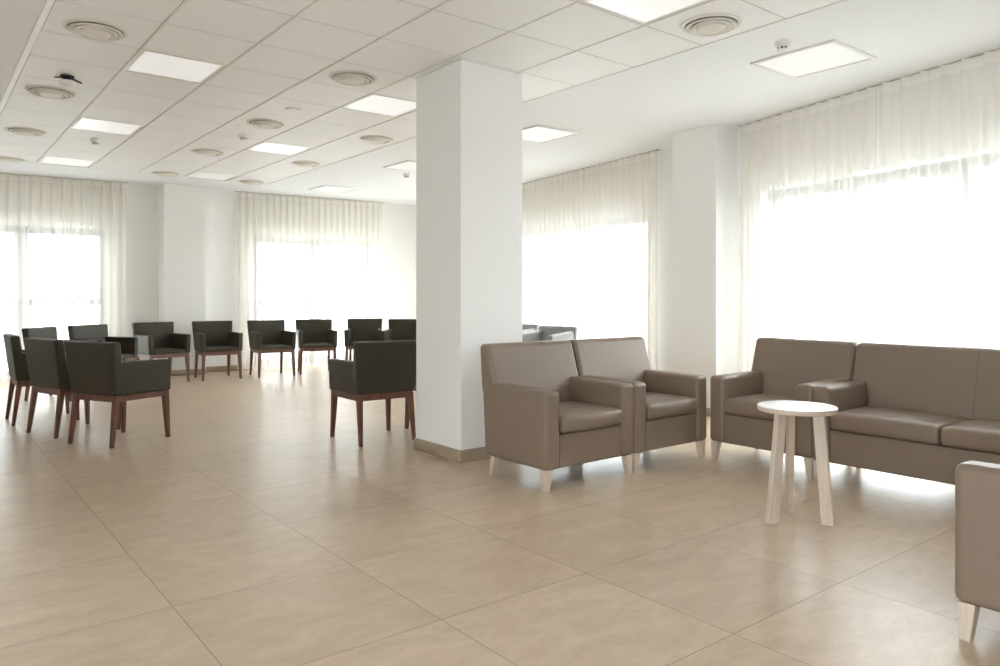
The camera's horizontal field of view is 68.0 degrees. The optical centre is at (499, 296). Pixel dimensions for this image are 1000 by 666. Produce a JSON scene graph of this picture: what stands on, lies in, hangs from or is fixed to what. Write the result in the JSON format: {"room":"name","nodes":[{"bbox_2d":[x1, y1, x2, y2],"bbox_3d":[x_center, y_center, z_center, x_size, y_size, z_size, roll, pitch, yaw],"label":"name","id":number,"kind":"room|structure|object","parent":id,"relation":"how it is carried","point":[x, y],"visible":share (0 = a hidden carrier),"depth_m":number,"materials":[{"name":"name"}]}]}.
{"room":"lounge","nodes":[
{"label":"lounge","id":0,"kind":"room"},
{"bbox_2d":[159,183,205,369],"bbox_3d":[-4.965,-0.260,11.545,0.595,2.920,0.458,0,0,-38],"label":"wall column","id":1,"kind":"structure","parent":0,"point":[182,208],"depth_m":11.37,"materials":[{"name":"white paint"}]},
{"bbox_2d":[2,174,415,382],"bbox_3d":[-5.290,-0.310,11.586,9.912,3.020,0.220,0,0,-34],"label":"wall","id":2,"kind":"structure","parent":0,"point":[142,201],"depth_m":11.96,"materials":[{"name":"white paint"}]},
{"bbox_2d":[26,226,26,327],"bbox_3d":[-6.816,0.065,10.576,2.137,2.150,0.060,0,0,-34],"label":"window","id":3,"kind":"structure","parent":2,"relation":"in","point":[26,226],"depth_m":10.58,"materials":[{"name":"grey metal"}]},
{"bbox_2d":[171,365,253,375],"bbox_3d":[-5.214,1.157,11.311,9.731,0.085,0.321,0,0,-34],"label":"baseboard","id":4,"kind":"structure","parent":2,"relation":"attached to","point":[232,367],"depth_m":11.86,"materials":[{"name":"beige stone"}]},
{"bbox_2d":[0,366,999,665],"bbox_3d":[-0.801,1.260,5.778,10.120,0.120,15.652,0,0,-38],"label":"floor","id":5,"kind":"structure","parent":0,"point":[248,534],"depth_m":3.51,"materials":[{"name":"beige tile"}]},
{"bbox_2d":[3,333,79,425],"bbox_3d":[-4.492,0.780,7.254,0.570,0.840,0.598,0,0,-40],"label":"armchair","id":6,"kind":"object","parent":5,"relation":"on","point":[16,356],"visible":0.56,"depth_m":6.94,"materials":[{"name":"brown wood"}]},
{"bbox_2d":[22,326,96,400],"bbox_3d":[-5.222,0.780,8.803,0.570,0.840,0.598,0,0,-1],"label":"armchair","id":7,"kind":"object","parent":5,"relation":"on","point":[50,332],"visible":0.12,"depth_m":8.72,"materials":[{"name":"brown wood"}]},
{"bbox_2d":[23,337,120,438],"bbox_3d":[-3.825,0.780,6.629,0.598,0.840,0.570,0,0,34],"label":"armchair","id":8,"kind":"object","parent":5,"relation":"on","point":[46,358],"visible":0.48,"depth_m":6.37,"materials":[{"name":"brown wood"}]},
{"bbox_2d":[67,324,137,360],"bbox_3d":[-5.102,0.780,9.529,0.570,0.840,0.598,0,0,17],"label":"armchair","id":9,"kind":"object","parent":5,"relation":"on","point":[99,332],"visible":0.27,"depth_m":9.67,"materials":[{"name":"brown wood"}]},
{"bbox_2d":[64,341,170,448],"bbox_3d":[-3.196,0.780,6.204,0.598,0.840,0.570,0,0,24],"label":"armchair","id":10,"kind":"object","parent":5,"relation":"on","point":[98,371],"visible":1,"depth_m":6.01,"materials":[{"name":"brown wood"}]},
{"bbox_2d":[132,322,190,381],"bbox_3d":[-4.791,0.780,10.469,0.570,0.840,0.598,0,0,41],"label":"armchair","id":11,"kind":"object","parent":5,"relation":"on","point":[155,339],"visible":0.88,"depth_m":10.48,"materials":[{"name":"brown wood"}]},
{"bbox_2d":[192,321,242,380],"bbox_3d":[-4.184,0.780,10.950,0.598,0.840,0.570,0,0,-36],"label":"armchair","id":12,"kind":"object","parent":5,"relation":"on","point":[211,338],"visible":1,"depth_m":10.98,"materials":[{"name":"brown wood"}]},
{"bbox_2d":[247,320,295,377],"bbox_3d":[-3.514,0.780,11.379,0.598,0.840,0.570,0,0,-35],"label":"armchair","id":13,"kind":"object","parent":5,"relation":"on","point":[265,336],"visible":1,"depth_m":11.40,"materials":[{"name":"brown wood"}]},
{"bbox_2d":[295,319,337,374],"bbox_3d":[-2.924,0.780,11.769,0.598,0.840,0.570,0,0,-21],"label":"armchair","id":14,"kind":"object","parent":5,"relation":"on","point":[312,334],"visible":0.98,"depth_m":11.88,"materials":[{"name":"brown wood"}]},
{"bbox_2d":[344,318,381,360],"bbox_3d":[-2.228,0.780,12.138,0.598,0.840,0.570,0,0,-7],"label":"armchair","id":15,"kind":"object","parent":5,"relation":"on","point":[369,329],"visible":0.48,"depth_m":12.31,"materials":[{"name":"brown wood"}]},
{"bbox_2d":[329,340,415,446],"bbox_3d":[-1.063,0.780,6.277,0.598,0.840,0.570,0,0,-35],"label":"armchair","id":16,"kind":"object","parent":5,"relation":"on","point":[378,370],"visible":0.98,"depth_m":6.08,"materials":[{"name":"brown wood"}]},
{"bbox_2d":[381,319,415,340],"bbox_3d":[-1.543,0.780,11.810,0.598,0.840,0.570,0,0,5],"label":"armchair","id":17,"kind":"object","parent":5,"relation":"on","point":[399,329],"visible":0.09,"depth_m":11.99,"materials":[{"name":"black leather"}]},
{"bbox_2d":[405,380,415,428],"bbox_3d":[-0.472,0.780,6.699,0.598,0.840,0.570,0,0,-38],"label":"armchair","id":18,"kind":"object","parent":5,"relation":"on","point":[407,418],"visible":0.02,"depth_m":6.73,"materials":[{"name":"brown wood"}]},
{"bbox_2d":[416,60,521,449],"bbox_3d":[-0.243,-0.260,5.778,0.585,2.920,0.610,0,0,-38],"label":"pillar","id":19,"kind":"structure","parent":5,"relation":"on","point":[469,114],"depth_m":5.54,"materials":[{"name":"white paint"}]},
{"bbox_2d":[414,437,489,462],"bbox_3d":[-0.243,1.154,5.778,0.609,0.092,0.634,0,0,-38],"label":"baseboard","id":20,"kind":"structure","parent":19,"relation":"attached to","point":[474,454],"depth_m":5.47,"materials":[{"name":"beige stone"}]},
{"bbox_2d":[522,324,539,332],"bbox_3d":[0.132,0.780,9.803,0.569,0.840,0.596,0,0,-44],"label":"armchair","id":21,"kind":"object","parent":5,"relation":"on","point":[525,327],"visible":0.09,"depth_m":9.78,"materials":[{"name":"grey leather"}]},
{"bbox_2d":[522,325,577,341],"bbox_3d":[0.559,0.780,9.021,0.596,0.840,0.569,0,0,41],"label":"armchair","id":22,"kind":"object","parent":5,"relation":"on","point":[545,333],"visible":0.17,"depth_m":9.10,"materials":[{"name":"grey leather"}]},
{"bbox_2d":[480,340,632,492],"bbox_3d":[0.390,0.760,5.030,0.808,0.880,0.723,0,0,-38],"label":"armchair","id":23,"kind":"object","parent":5,"relation":"on","point":[539,413],"visible":1,"depth_m":4.89,"materials":[{"name":"taupe brown leather"},{"name":"beech"}]},
{"bbox_2d":[559,401,621,433],"bbox_3d":[0.457,0.787,4.945,0.552,0.134,0.506,0,0,-38],"label":"seat cushion","id":24,"kind":"object","parent":23,"relation":"on","point":[575,417],"depth_m":4.79,"materials":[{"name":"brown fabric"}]},
{"bbox_2d":[569,336,705,472],"bbox_3d":[1.027,0.760,5.537,0.808,0.880,0.723,0,0,-38],"label":"armchair","id":25,"kind":"object","parent":5,"relation":"on","point":[669,408],"visible":0.66,"depth_m":5.48,"materials":[{"name":"brown leather"}]},
{"bbox_2d":[646,392,697,419],"bbox_3d":[1.094,0.787,5.452,0.552,0.134,0.506,0,0,-38],"label":"seat cushion","id":26,"kind":"object","parent":25,"relation":"on","point":[659,405],"depth_m":5.30,"materials":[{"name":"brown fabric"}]},
{"bbox_2d":[710,337,858,477],"bbox_3d":[2.065,0.760,5.401,0.723,0.880,0.808,0,0,-38],"label":"armchair","id":27,"kind":"object","parent":5,"relation":"on","point":[788,369],"visible":0.62,"depth_m":5.42,"materials":[{"name":"brown leather"}]},
{"bbox_2d":[724,394,795,421],"bbox_3d":[1.980,0.787,5.333,0.506,0.134,0.552,0,0,-38],"label":"seat cushion","id":28,"kind":"object","parent":27,"relation":"on","point":[736,406],"depth_m":5.29,"materials":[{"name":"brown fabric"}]},
{"bbox_2d":[757,400,837,526],"bbox_3d":[1.600,0.892,3.992,0.404,0.615,0.404,0,0,-38],"label":"side table","id":29,"kind":"object","parent":5,"relation":"on","point":[784,411],"visible":1,"depth_m":3.92,"materials":[{"name":"white laminate"}]},
{"bbox_2d":[812,342,999,484],"bbox_3d":[2.783,0.759,4.454,0.723,0.882,1.560,0,0,-38],"label":"sofa","id":30,"kind":"object","parent":5,"relation":"on","point":[909,410],"visible":0.91,"depth_m":4.62,"materials":[{"name":"brown leather"}]},
{"bbox_2d":[830,406,968,444],"bbox_3d":[2.495,0.787,4.644,0.506,0.134,0.649,0,0,-38],"label":"seat cushion","id":31,"kind":"object","parent":30,"relation":"on","point":[905,425],"depth_m":4.53,"materials":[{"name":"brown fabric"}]},
{"bbox_2d":[941,419,999,453],"bbox_3d":[2.901,0.787,4.130,0.506,0.134,0.649,0,0,-38],"label":"seat cushion","id":32,"kind":"object","parent":30,"relation":"on","point":[966,436],"depth_m":4.14,"materials":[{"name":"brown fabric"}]},
{"bbox_2d":[955,461,999,641],"bbox_3d":[2.115,0.760,2.593,0.808,0.880,0.723,0,0,-38],"label":"armchair","id":33,"kind":"object","parent":5,"relation":"on","point":[977,483],"visible":1,"depth_m":2.55,"materials":[{"name":"brown"}]},
{"bbox_2d":[0,0,999,205],"bbox_3d":[-0.745,-1.760,5.852,10.300,0.080,15.700,0,0,-38],"label":"ceiling","id":34,"kind":"structure","parent":0,"point":[638,110],"depth_m":6.11,"materials":[{"name":"white paint"}]},
{"bbox_2d":[0,0,54,113],"bbox_3d":[-2.405,-1.733,4.043,0.035,0.034,12.978,0,0,-38],"label":"trim","id":35,"kind":"structure","parent":34,"relation":"attached to","point":[49,3],"depth_m":5.12,"materials":[{"name":"white metal"}]},
{"bbox_2d":[0,173,126,182],"bbox_3d":[-6.782,-1.715,10.352,2.849,0.010,0.021,0,0,-34],"label":"track","id":36,"kind":"object","parent":34,"relation":"attached to","point":[0,173],"visible":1,"depth_m":10.66,"materials":[{"name":"grey metal"}]},
{"bbox_2d":[0,174,25,382],"bbox_3d":[-7.279,-0.264,9.986,1.513,2.888,0.083,0,0,-34],"label":"curtain","id":37,"kind":"object","parent":36,"relation":"hanging from","point":[12,187],"visible":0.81,"depth_m":10.32,"materials":[{"name":"white fabric"}]},
{"bbox_2d":[27,176,125,339],"bbox_3d":[-6.124,-0.264,10.761,1.262,2.888,0.082,0,0,-34],"label":"curtain","id":38,"kind":"object","parent":36,"relation":"hanging from","point":[76,229],"visible":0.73,"depth_m":10.76,"materials":[{"name":"white fabric"}]},
{"bbox_2d":[235,191,383,202],"bbox_3d":[-3.206,-1.715,12.747,2.628,0.010,0.020,0,0,-34],"label":"track","id":39,"kind":"object","parent":34,"relation":"attached to","point":[235,191],"visible":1,"depth_m":12.66,"materials":[{"name":"grey metal"}]},
{"bbox_2d":[237,192,309,369],"bbox_3d":[-3.741,-0.264,12.338,1.203,2.888,0.099,0,0,-34],"label":"curtain","id":40,"kind":"object","parent":39,"relation":"hanging from","point":[274,230],"visible":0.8,"depth_m":12.34,"materials":[{"name":"white fabric"}]},
{"bbox_2d":[310,197,381,365],"bbox_3d":[-2.688,-0.264,13.058,1.342,2.888,0.088,0,0,-34],"label":"curtain","id":41,"kind":"object","parent":39,"relation":"hanging from","point":[346,235],"visible":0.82,"depth_m":13.02,"materials":[{"name":"white fabric"}]},
{"bbox_2d":[308,185,360,192],"bbox_3d":[-2.635,-1.717,11.780,0.600,0.022,0.640,0,0,-38],"label":"recessed light","id":42,"kind":"object","parent":34,"relation":"in","point":[324,188],"visible":1,"depth_m":11.80,"materials":[{"name":"white plastic"}]},
{"bbox_2d":[313,186,354,192],"bbox_3d":[-2.635,-1.720,11.780,0.544,0.013,0.584,0,0,-38],"label":"diffuser","id":43,"kind":"object","parent":42,"relation":"attached to","point":[334,189],"depth_m":11.81,"materials":[{"name":"white plastic"}]},
{"bbox_2d":[3,0,785,178],"bbox_3d":[-0.981,-1.728,5.172,3.600,0.008,12.987,0,0,-38],"label":"trim","id":44,"kind":"structure","parent":34,"relation":"attached to","point":[57,0],"depth_m":5.25,"materials":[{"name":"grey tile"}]},
{"bbox_2d":[383,160,415,171],"bbox_3d":[-1.117,-1.717,9.743,0.600,0.022,0.640,0,0,-38],"label":"recessed light","id":45,"kind":"object","parent":34,"relation":"in","point":[409,165],"visible":0.48,"depth_m":9.73,"materials":[{"name":"white plastic"}]},
{"bbox_2d":[388,162,415,170],"bbox_3d":[-1.117,-1.720,9.743,0.544,0.013,0.584,0,0,-38],"label":"diffuser","id":46,"kind":"object","parent":45,"relation":"attached to","point":[405,166],"depth_m":9.73,"materials":[{"name":"white plastic"}]},
{"bbox_2d":[403,173,409,177],"bbox_3d":[-1.302,-1.690,10.338,0.100,0.065,0.100,0,0,-38],"label":"smoke detector","id":47,"kind":"object","parent":34,"relation":"attached to","point":[406,175],"visible":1,"depth_m":10.31,"materials":[{"name":"white plastic"}]},
{"bbox_2d":[0,0,841,184],"bbox_3d":[-0.981,-1.732,5.172,3.586,0.017,12.972,0,0,-38],"label":"ceiling tiles","id":48,"kind":"structure","parent":34,"relation":"attached to","point":[577,26],"depth_m":5.40,"materials":[{"name":"white metal"}]},
{"bbox_2d":[0,156,25,162],"bbox_3d":[-6.127,-1.704,9.227,0.374,0.037,0.374,0,0,-38],"label":"ceiling vent","id":49,"kind":"object","parent":48,"relation":"attached to","point":[8,159],"visible":1,"depth_m":9.17,"materials":[{"name":"grey metal"}]},
{"bbox_2d":[4,127,46,135],"bbox_3d":[-4.907,-1.704,7.672,0.374,0.037,0.374,0,0,-38],"label":"air diffuser","id":50,"kind":"object","parent":48,"relation":"attached to","point":[26,131],"visible":1,"depth_m":7.61,"materials":[{"name":"grey metal"}]},
{"bbox_2d":[25,85,76,98],"bbox_3d":[-3.764,-1.704,6.212,0.374,0.037,0.374,0,0,-38],"label":"air diffuser","id":51,"kind":"object","parent":48,"relation":"attached to","point":[51,92],"visible":1,"depth_m":6.15,"materials":[{"name":"grey metal"}]},
{"bbox_2d":[38,156,96,167],"bbox_3d":[-5.524,-1.730,9.457,0.584,0.012,0.612,0,0,-38],"label":"ceiling light","id":52,"kind":"object","parent":48,"relation":"attached to","point":[45,159],"visible":0.96,"depth_m":9.44,"materials":[{"name":"white plastic"}]},
{"bbox_2d":[54,74,81,87],"bbox_3d":[-3.361,-1.680,5.771,0.169,0.086,0.139,0,0,-17],"label":"ceiling detector","id":53,"kind":"object","parent":48,"relation":"attached to","point":[67,80],"visible":1,"depth_m":5.74,"materials":[{"name":"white plastic"}]},
{"bbox_2d":[62,19,127,40],"bbox_3d":[-2.600,-1.704,4.769,0.374,0.037,0.374,0,0,-38],"label":"air diffuser","id":54,"kind":"object","parent":48,"relation":"attached to","point":[92,29],"visible":1,"depth_m":4.71,"materials":[{"name":"white paint"}]},
{"bbox_2d":[90,138,100,145],"bbox_3d":[-4.417,-1.690,8.090,0.100,0.065,0.100,0,0,-38],"label":"smoke detector","id":55,"kind":"object","parent":48,"relation":"attached to","point":[94,141],"visible":1,"depth_m":8.06,"materials":[{"name":"white plastic"}]},
{"bbox_2d":[70,117,143,135],"bbox_3d":[-3.989,-1.730,7.520,0.584,0.012,0.612,0,0,-38],"label":"ceiling light","id":56,"kind":"object","parent":48,"relation":"attached to","point":[88,124],"visible":0.94,"depth_m":7.50,"materials":[{"name":"white plastic"}]},
{"bbox_2d":[151,171,179,176],"bbox_3d":[-4.647,-1.704,10.312,0.374,0.037,0.374,0,0,-38],"label":"air diffuser","id":57,"kind":"object","parent":48,"relation":"attached to","point":[158,173],"visible":1,"depth_m":10.24,"materials":[{"name":"grey metal"}]},
{"bbox_2d":[123,50,225,83],"bbox_3d":[-2.454,-1.730,5.582,0.584,0.012,0.612,0,0,-38],"label":"ceiling light","id":58,"kind":"object","parent":48,"relation":"attached to","point":[146,62],"visible":0.96,"depth_m":5.57,"materials":[{"name":"white plastic"}]},
{"bbox_2d":[191,149,224,155],"bbox_3d":[-3.461,-1.704,8.783,0.374,0.037,0.374,0,0,-38],"label":"air diffuser","id":59,"kind":"object","parent":48,"relation":"attached to","point":[205,152],"visible":1,"depth_m":8.71,"materials":[{"name":"grey metal"}]},
{"bbox_2d":[186,171,239,180],"bbox_3d":[-4.113,-1.730,10.575,0.584,0.012,0.612,0,0,-38],"label":"ceiling light","id":60,"kind":"object","parent":48,"relation":"attached to","point":[203,175],"visible":0.97,"depth_m":10.61,"materials":[{"name":"white plastic"}]},
{"bbox_2d":[239,133,248,140],"bbox_3d":[-2.716,-1.690,7.848,0.100,0.065,0.100,0,0,-38],"label":"smoke detector","id":61,"kind":"object","parent":48,"relation":"attached to","point":[243,137],"visible":1,"depth_m":7.82,"materials":[{"name":"white plastic"}]},
{"bbox_2d":[239,180,264,184],"bbox_3d":[-3.706,-1.704,11.073,0.374,0.037,0.374,0,0,-38],"label":"air diffuser","id":62,"kind":"object","parent":48,"relation":"attached to","point":[249,182],"visible":1,"depth_m":11.00,"materials":[{"name":"grey metal"}]},
{"bbox_2d":[246,119,285,128],"bbox_3d":[-2.317,-1.704,7.340,0.374,0.037,0.374,0,0,-38],"label":"air diffuser","id":63,"kind":"object","parent":48,"relation":"attached to","point":[258,123],"visible":1,"depth_m":7.27,"materials":[{"name":"grey metal"}]},
{"bbox_2d":[247,142,311,155],"bbox_3d":[-2.578,-1.730,8.637,0.584,0.012,0.612,0,0,-38],"label":"ceiling light","id":64,"kind":"object","parent":48,"relation":"attached to","point":[266,147],"visible":0.98,"depth_m":8.61,"materials":[{"name":"white plastic"}]},
{"bbox_2d":[285,108,300,112],"bbox_3d":[-1.903,-1.716,6.809,0.144,0.015,0.144,0,0,-38],"label":"cover plate","id":65,"kind":"object","parent":48,"relation":"attached to","point":[293,110],"visible":1,"depth_m":6.79,"materials":[{"name":"white plastic"}]},
{"bbox_2d":[291,161,320,166],"bbox_3d":[-2.491,-1.704,9.538,0.374,0.037,0.374,0,0,-38],"label":"air diffuser","id":66,"kind":"object","parent":48,"relation":"attached to","point":[297,163],"visible":1,"depth_m":9.47,"materials":[{"name":"grey metal"}]},
{"bbox_2d":[329,70,376,85],"bbox_3d":[-1.153,-1.704,5.815,0.374,0.037,0.374,0,0,-38],"label":"air diffuser","id":67,"kind":"object","parent":48,"relation":"attached to","point":[344,77],"visible":1,"depth_m":5.75,"materials":[{"name":"grey metal"}]},
{"bbox_2d":[360,135,393,143],"bbox_3d":[-1.338,-1.704,8.060,0.374,0.037,0.374,0,0,-38],"label":"air diffuser","id":68,"kind":"object","parent":48,"relation":"attached to","point":[375,139],"visible":1,"depth_m":7.99,"materials":[{"name":"grey metal"}]},
{"bbox_2d":[342,94,415,117],"bbox_3d":[-1.043,-1.730,6.700,0.584,0.012,0.612,0,0,-38],"label":"ceiling light","id":69,"kind":"object","parent":48,"relation":"attached to","point":[373,103],"visible":0.79,"depth_m":6.71,"materials":[{"name":"white plastic"}]},
{"bbox_2d":[579,0,709,24],"bbox_3d":[0.876,-1.730,4.278,0.584,0.012,0.612,0,0,-38],"label":"ceiling light","id":70,"kind":"object","parent":48,"relation":"attached to","point":[644,12],"visible":1,"depth_m":4.42,"materials":[{"name":"white plastic"}]},
{"bbox_2d":[681,13,741,36],"bbox_3d":[1.333,-1.704,4.682,0.374,0.037,0.374,0,0,-38],"label":"air diffuser","id":71,"kind":"object","parent":48,"relation":"attached to","point":[714,24],"visible":1,"depth_m":4.62,"materials":[{"name":"grey metal"}]},
{"bbox_2d":[36,0,847,184],"bbox_3d":[-0.746,-1.734,5.358,3.012,0.031,12.978,0,0,-38],"label":"trim","id":72,"kind":"structure","parent":34,"relation":"attached to","point":[176,10],"depth_m":5.48,"materials":[{"name":"white metal"}]},
{"bbox_2d":[522,125,579,143],"bbox_3d":[0.409,-1.717,7.826,0.600,0.022,0.640,0,0,-38],"label":"recessed light","id":73,"kind":"object","parent":34,"relation":"in","point":[539,134],"visible":0.71,"depth_m":7.80,"materials":[{"name":"white plastic"}]},
{"bbox_2d":[522,149,658,184],"bbox_3d":[0.341,-1.715,11.258,0.020,0.010,6.068,0,0,-30],"label":"track","id":74,"kind":"object","parent":34,"relation":"attached to","point":[657,149],"visible":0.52,"depth_m":9.58,"materials":[{"name":"grey metal"}]},
{"bbox_2d":[522,185,522,323],"bbox_3d":[-0.413,-0.264,12.498,0.094,2.888,2.963,0,0,-30],"label":"curtain","id":75,"kind":"object","parent":74,"relation":"hanging from","point":[522,185],"visible":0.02,"depth_m":11.25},
{"bbox_2d":[523,151,657,369],"bbox_3d":[1.069,-0.264,9.915,0.092,2.888,2.953,0,0,-30],"label":"curtain","id":76,"kind":"object","parent":74,"relation":"hanging from","point":[590,234],"visible":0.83,"depth_m":9.60,"materials":[{"name":"white fabric"}]},
{"bbox_2d":[774,39,790,51],"bbox_3d":[1.907,-1.690,4.999,0.104,0.065,0.104,0,0,-38],"label":"smoke detector","id":77,"kind":"object","parent":34,"relation":"attached to","point":[781,45],"visible":1,"depth_m":4.97,"materials":[{"name":"white plastic"}]},
{"bbox_2d":[750,39,876,78],"bbox_3d":[2.267,-1.717,5.375,0.600,0.022,0.640,0,0,-38],"label":"recessed light","id":78,"kind":"object","parent":34,"relation":"in","point":[833,54],"visible":1,"depth_m":5.34,"materials":[{"name":"white plastic"}]},
{"bbox_2d":[739,48,999,126],"bbox_3d":[3.172,-1.715,5.748,0.023,0.010,3.747,0,0,-24],"label":"track","id":79,"kind":"object","parent":34,"relation":"attached to","point":[997,48],"visible":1,"depth_m":5.89,"materials":[{"name":"grey metal"}]},
{"bbox_2d":[738,86,877,371],"bbox_3d":[2.706,-0.264,6.698,0.089,2.888,1.570,0,0,-24],"label":"curtain","id":80,"kind":"object","parent":79,"relation":"hanging from","point":[808,219],"visible":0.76,"depth_m":6.61,"materials":[{"name":"white fabric"}]},
{"bbox_2d":[878,50,999,348],"bbox_3d":[3.453,-0.264,5.023,0.099,2.888,2.090,0,0,-24],"label":"curtain","id":81,"kind":"object","parent":79,"relation":"hanging from","point":[939,166],"visible":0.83,"depth_m":5.46,"materials":[{"name":"white fabric"}]},
{"bbox_2d":[657,148,671,371],"bbox_3d":[0.572,-0.310,11.247,0.220,3.020,7.275,0,0,-30],"label":"wall","id":82,"kind":"structure","parent":0,"point":[664,157],"depth_m":8.67,"materials":[{"name":"white paint"}]},
{"bbox_2d":[672,124,737,407],"bbox_3d":[2.349,-0.260,7.877,0.935,2.920,0.540,0,0,-38],"label":"wall column","id":83,"kind":"structure","parent":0,"point":[704,159],"depth_m":7.53,"materials":[{"name":"white paint"}]},
{"bbox_2d":[738,88,878,317],"bbox_3d":[3.999,-0.310,4.371,0.220,3.020,7.370,0,0,-24],"label":"wall","id":84,"kind":"structure","parent":0,"point":[739,130],"depth_m":7.58,"materials":[{"name":"white paint"}]},
{"bbox_2d":[706,408,709,416],"bbox_3d":[2.125,1.157,7.691,0.377,0.085,0.552,0,0,-38],"label":"baseboard","id":85,"kind":"structure","parent":84,"relation":"attached to","point":[707,409],"depth_m":7.43,"materials":[{"name":"beige stone"}]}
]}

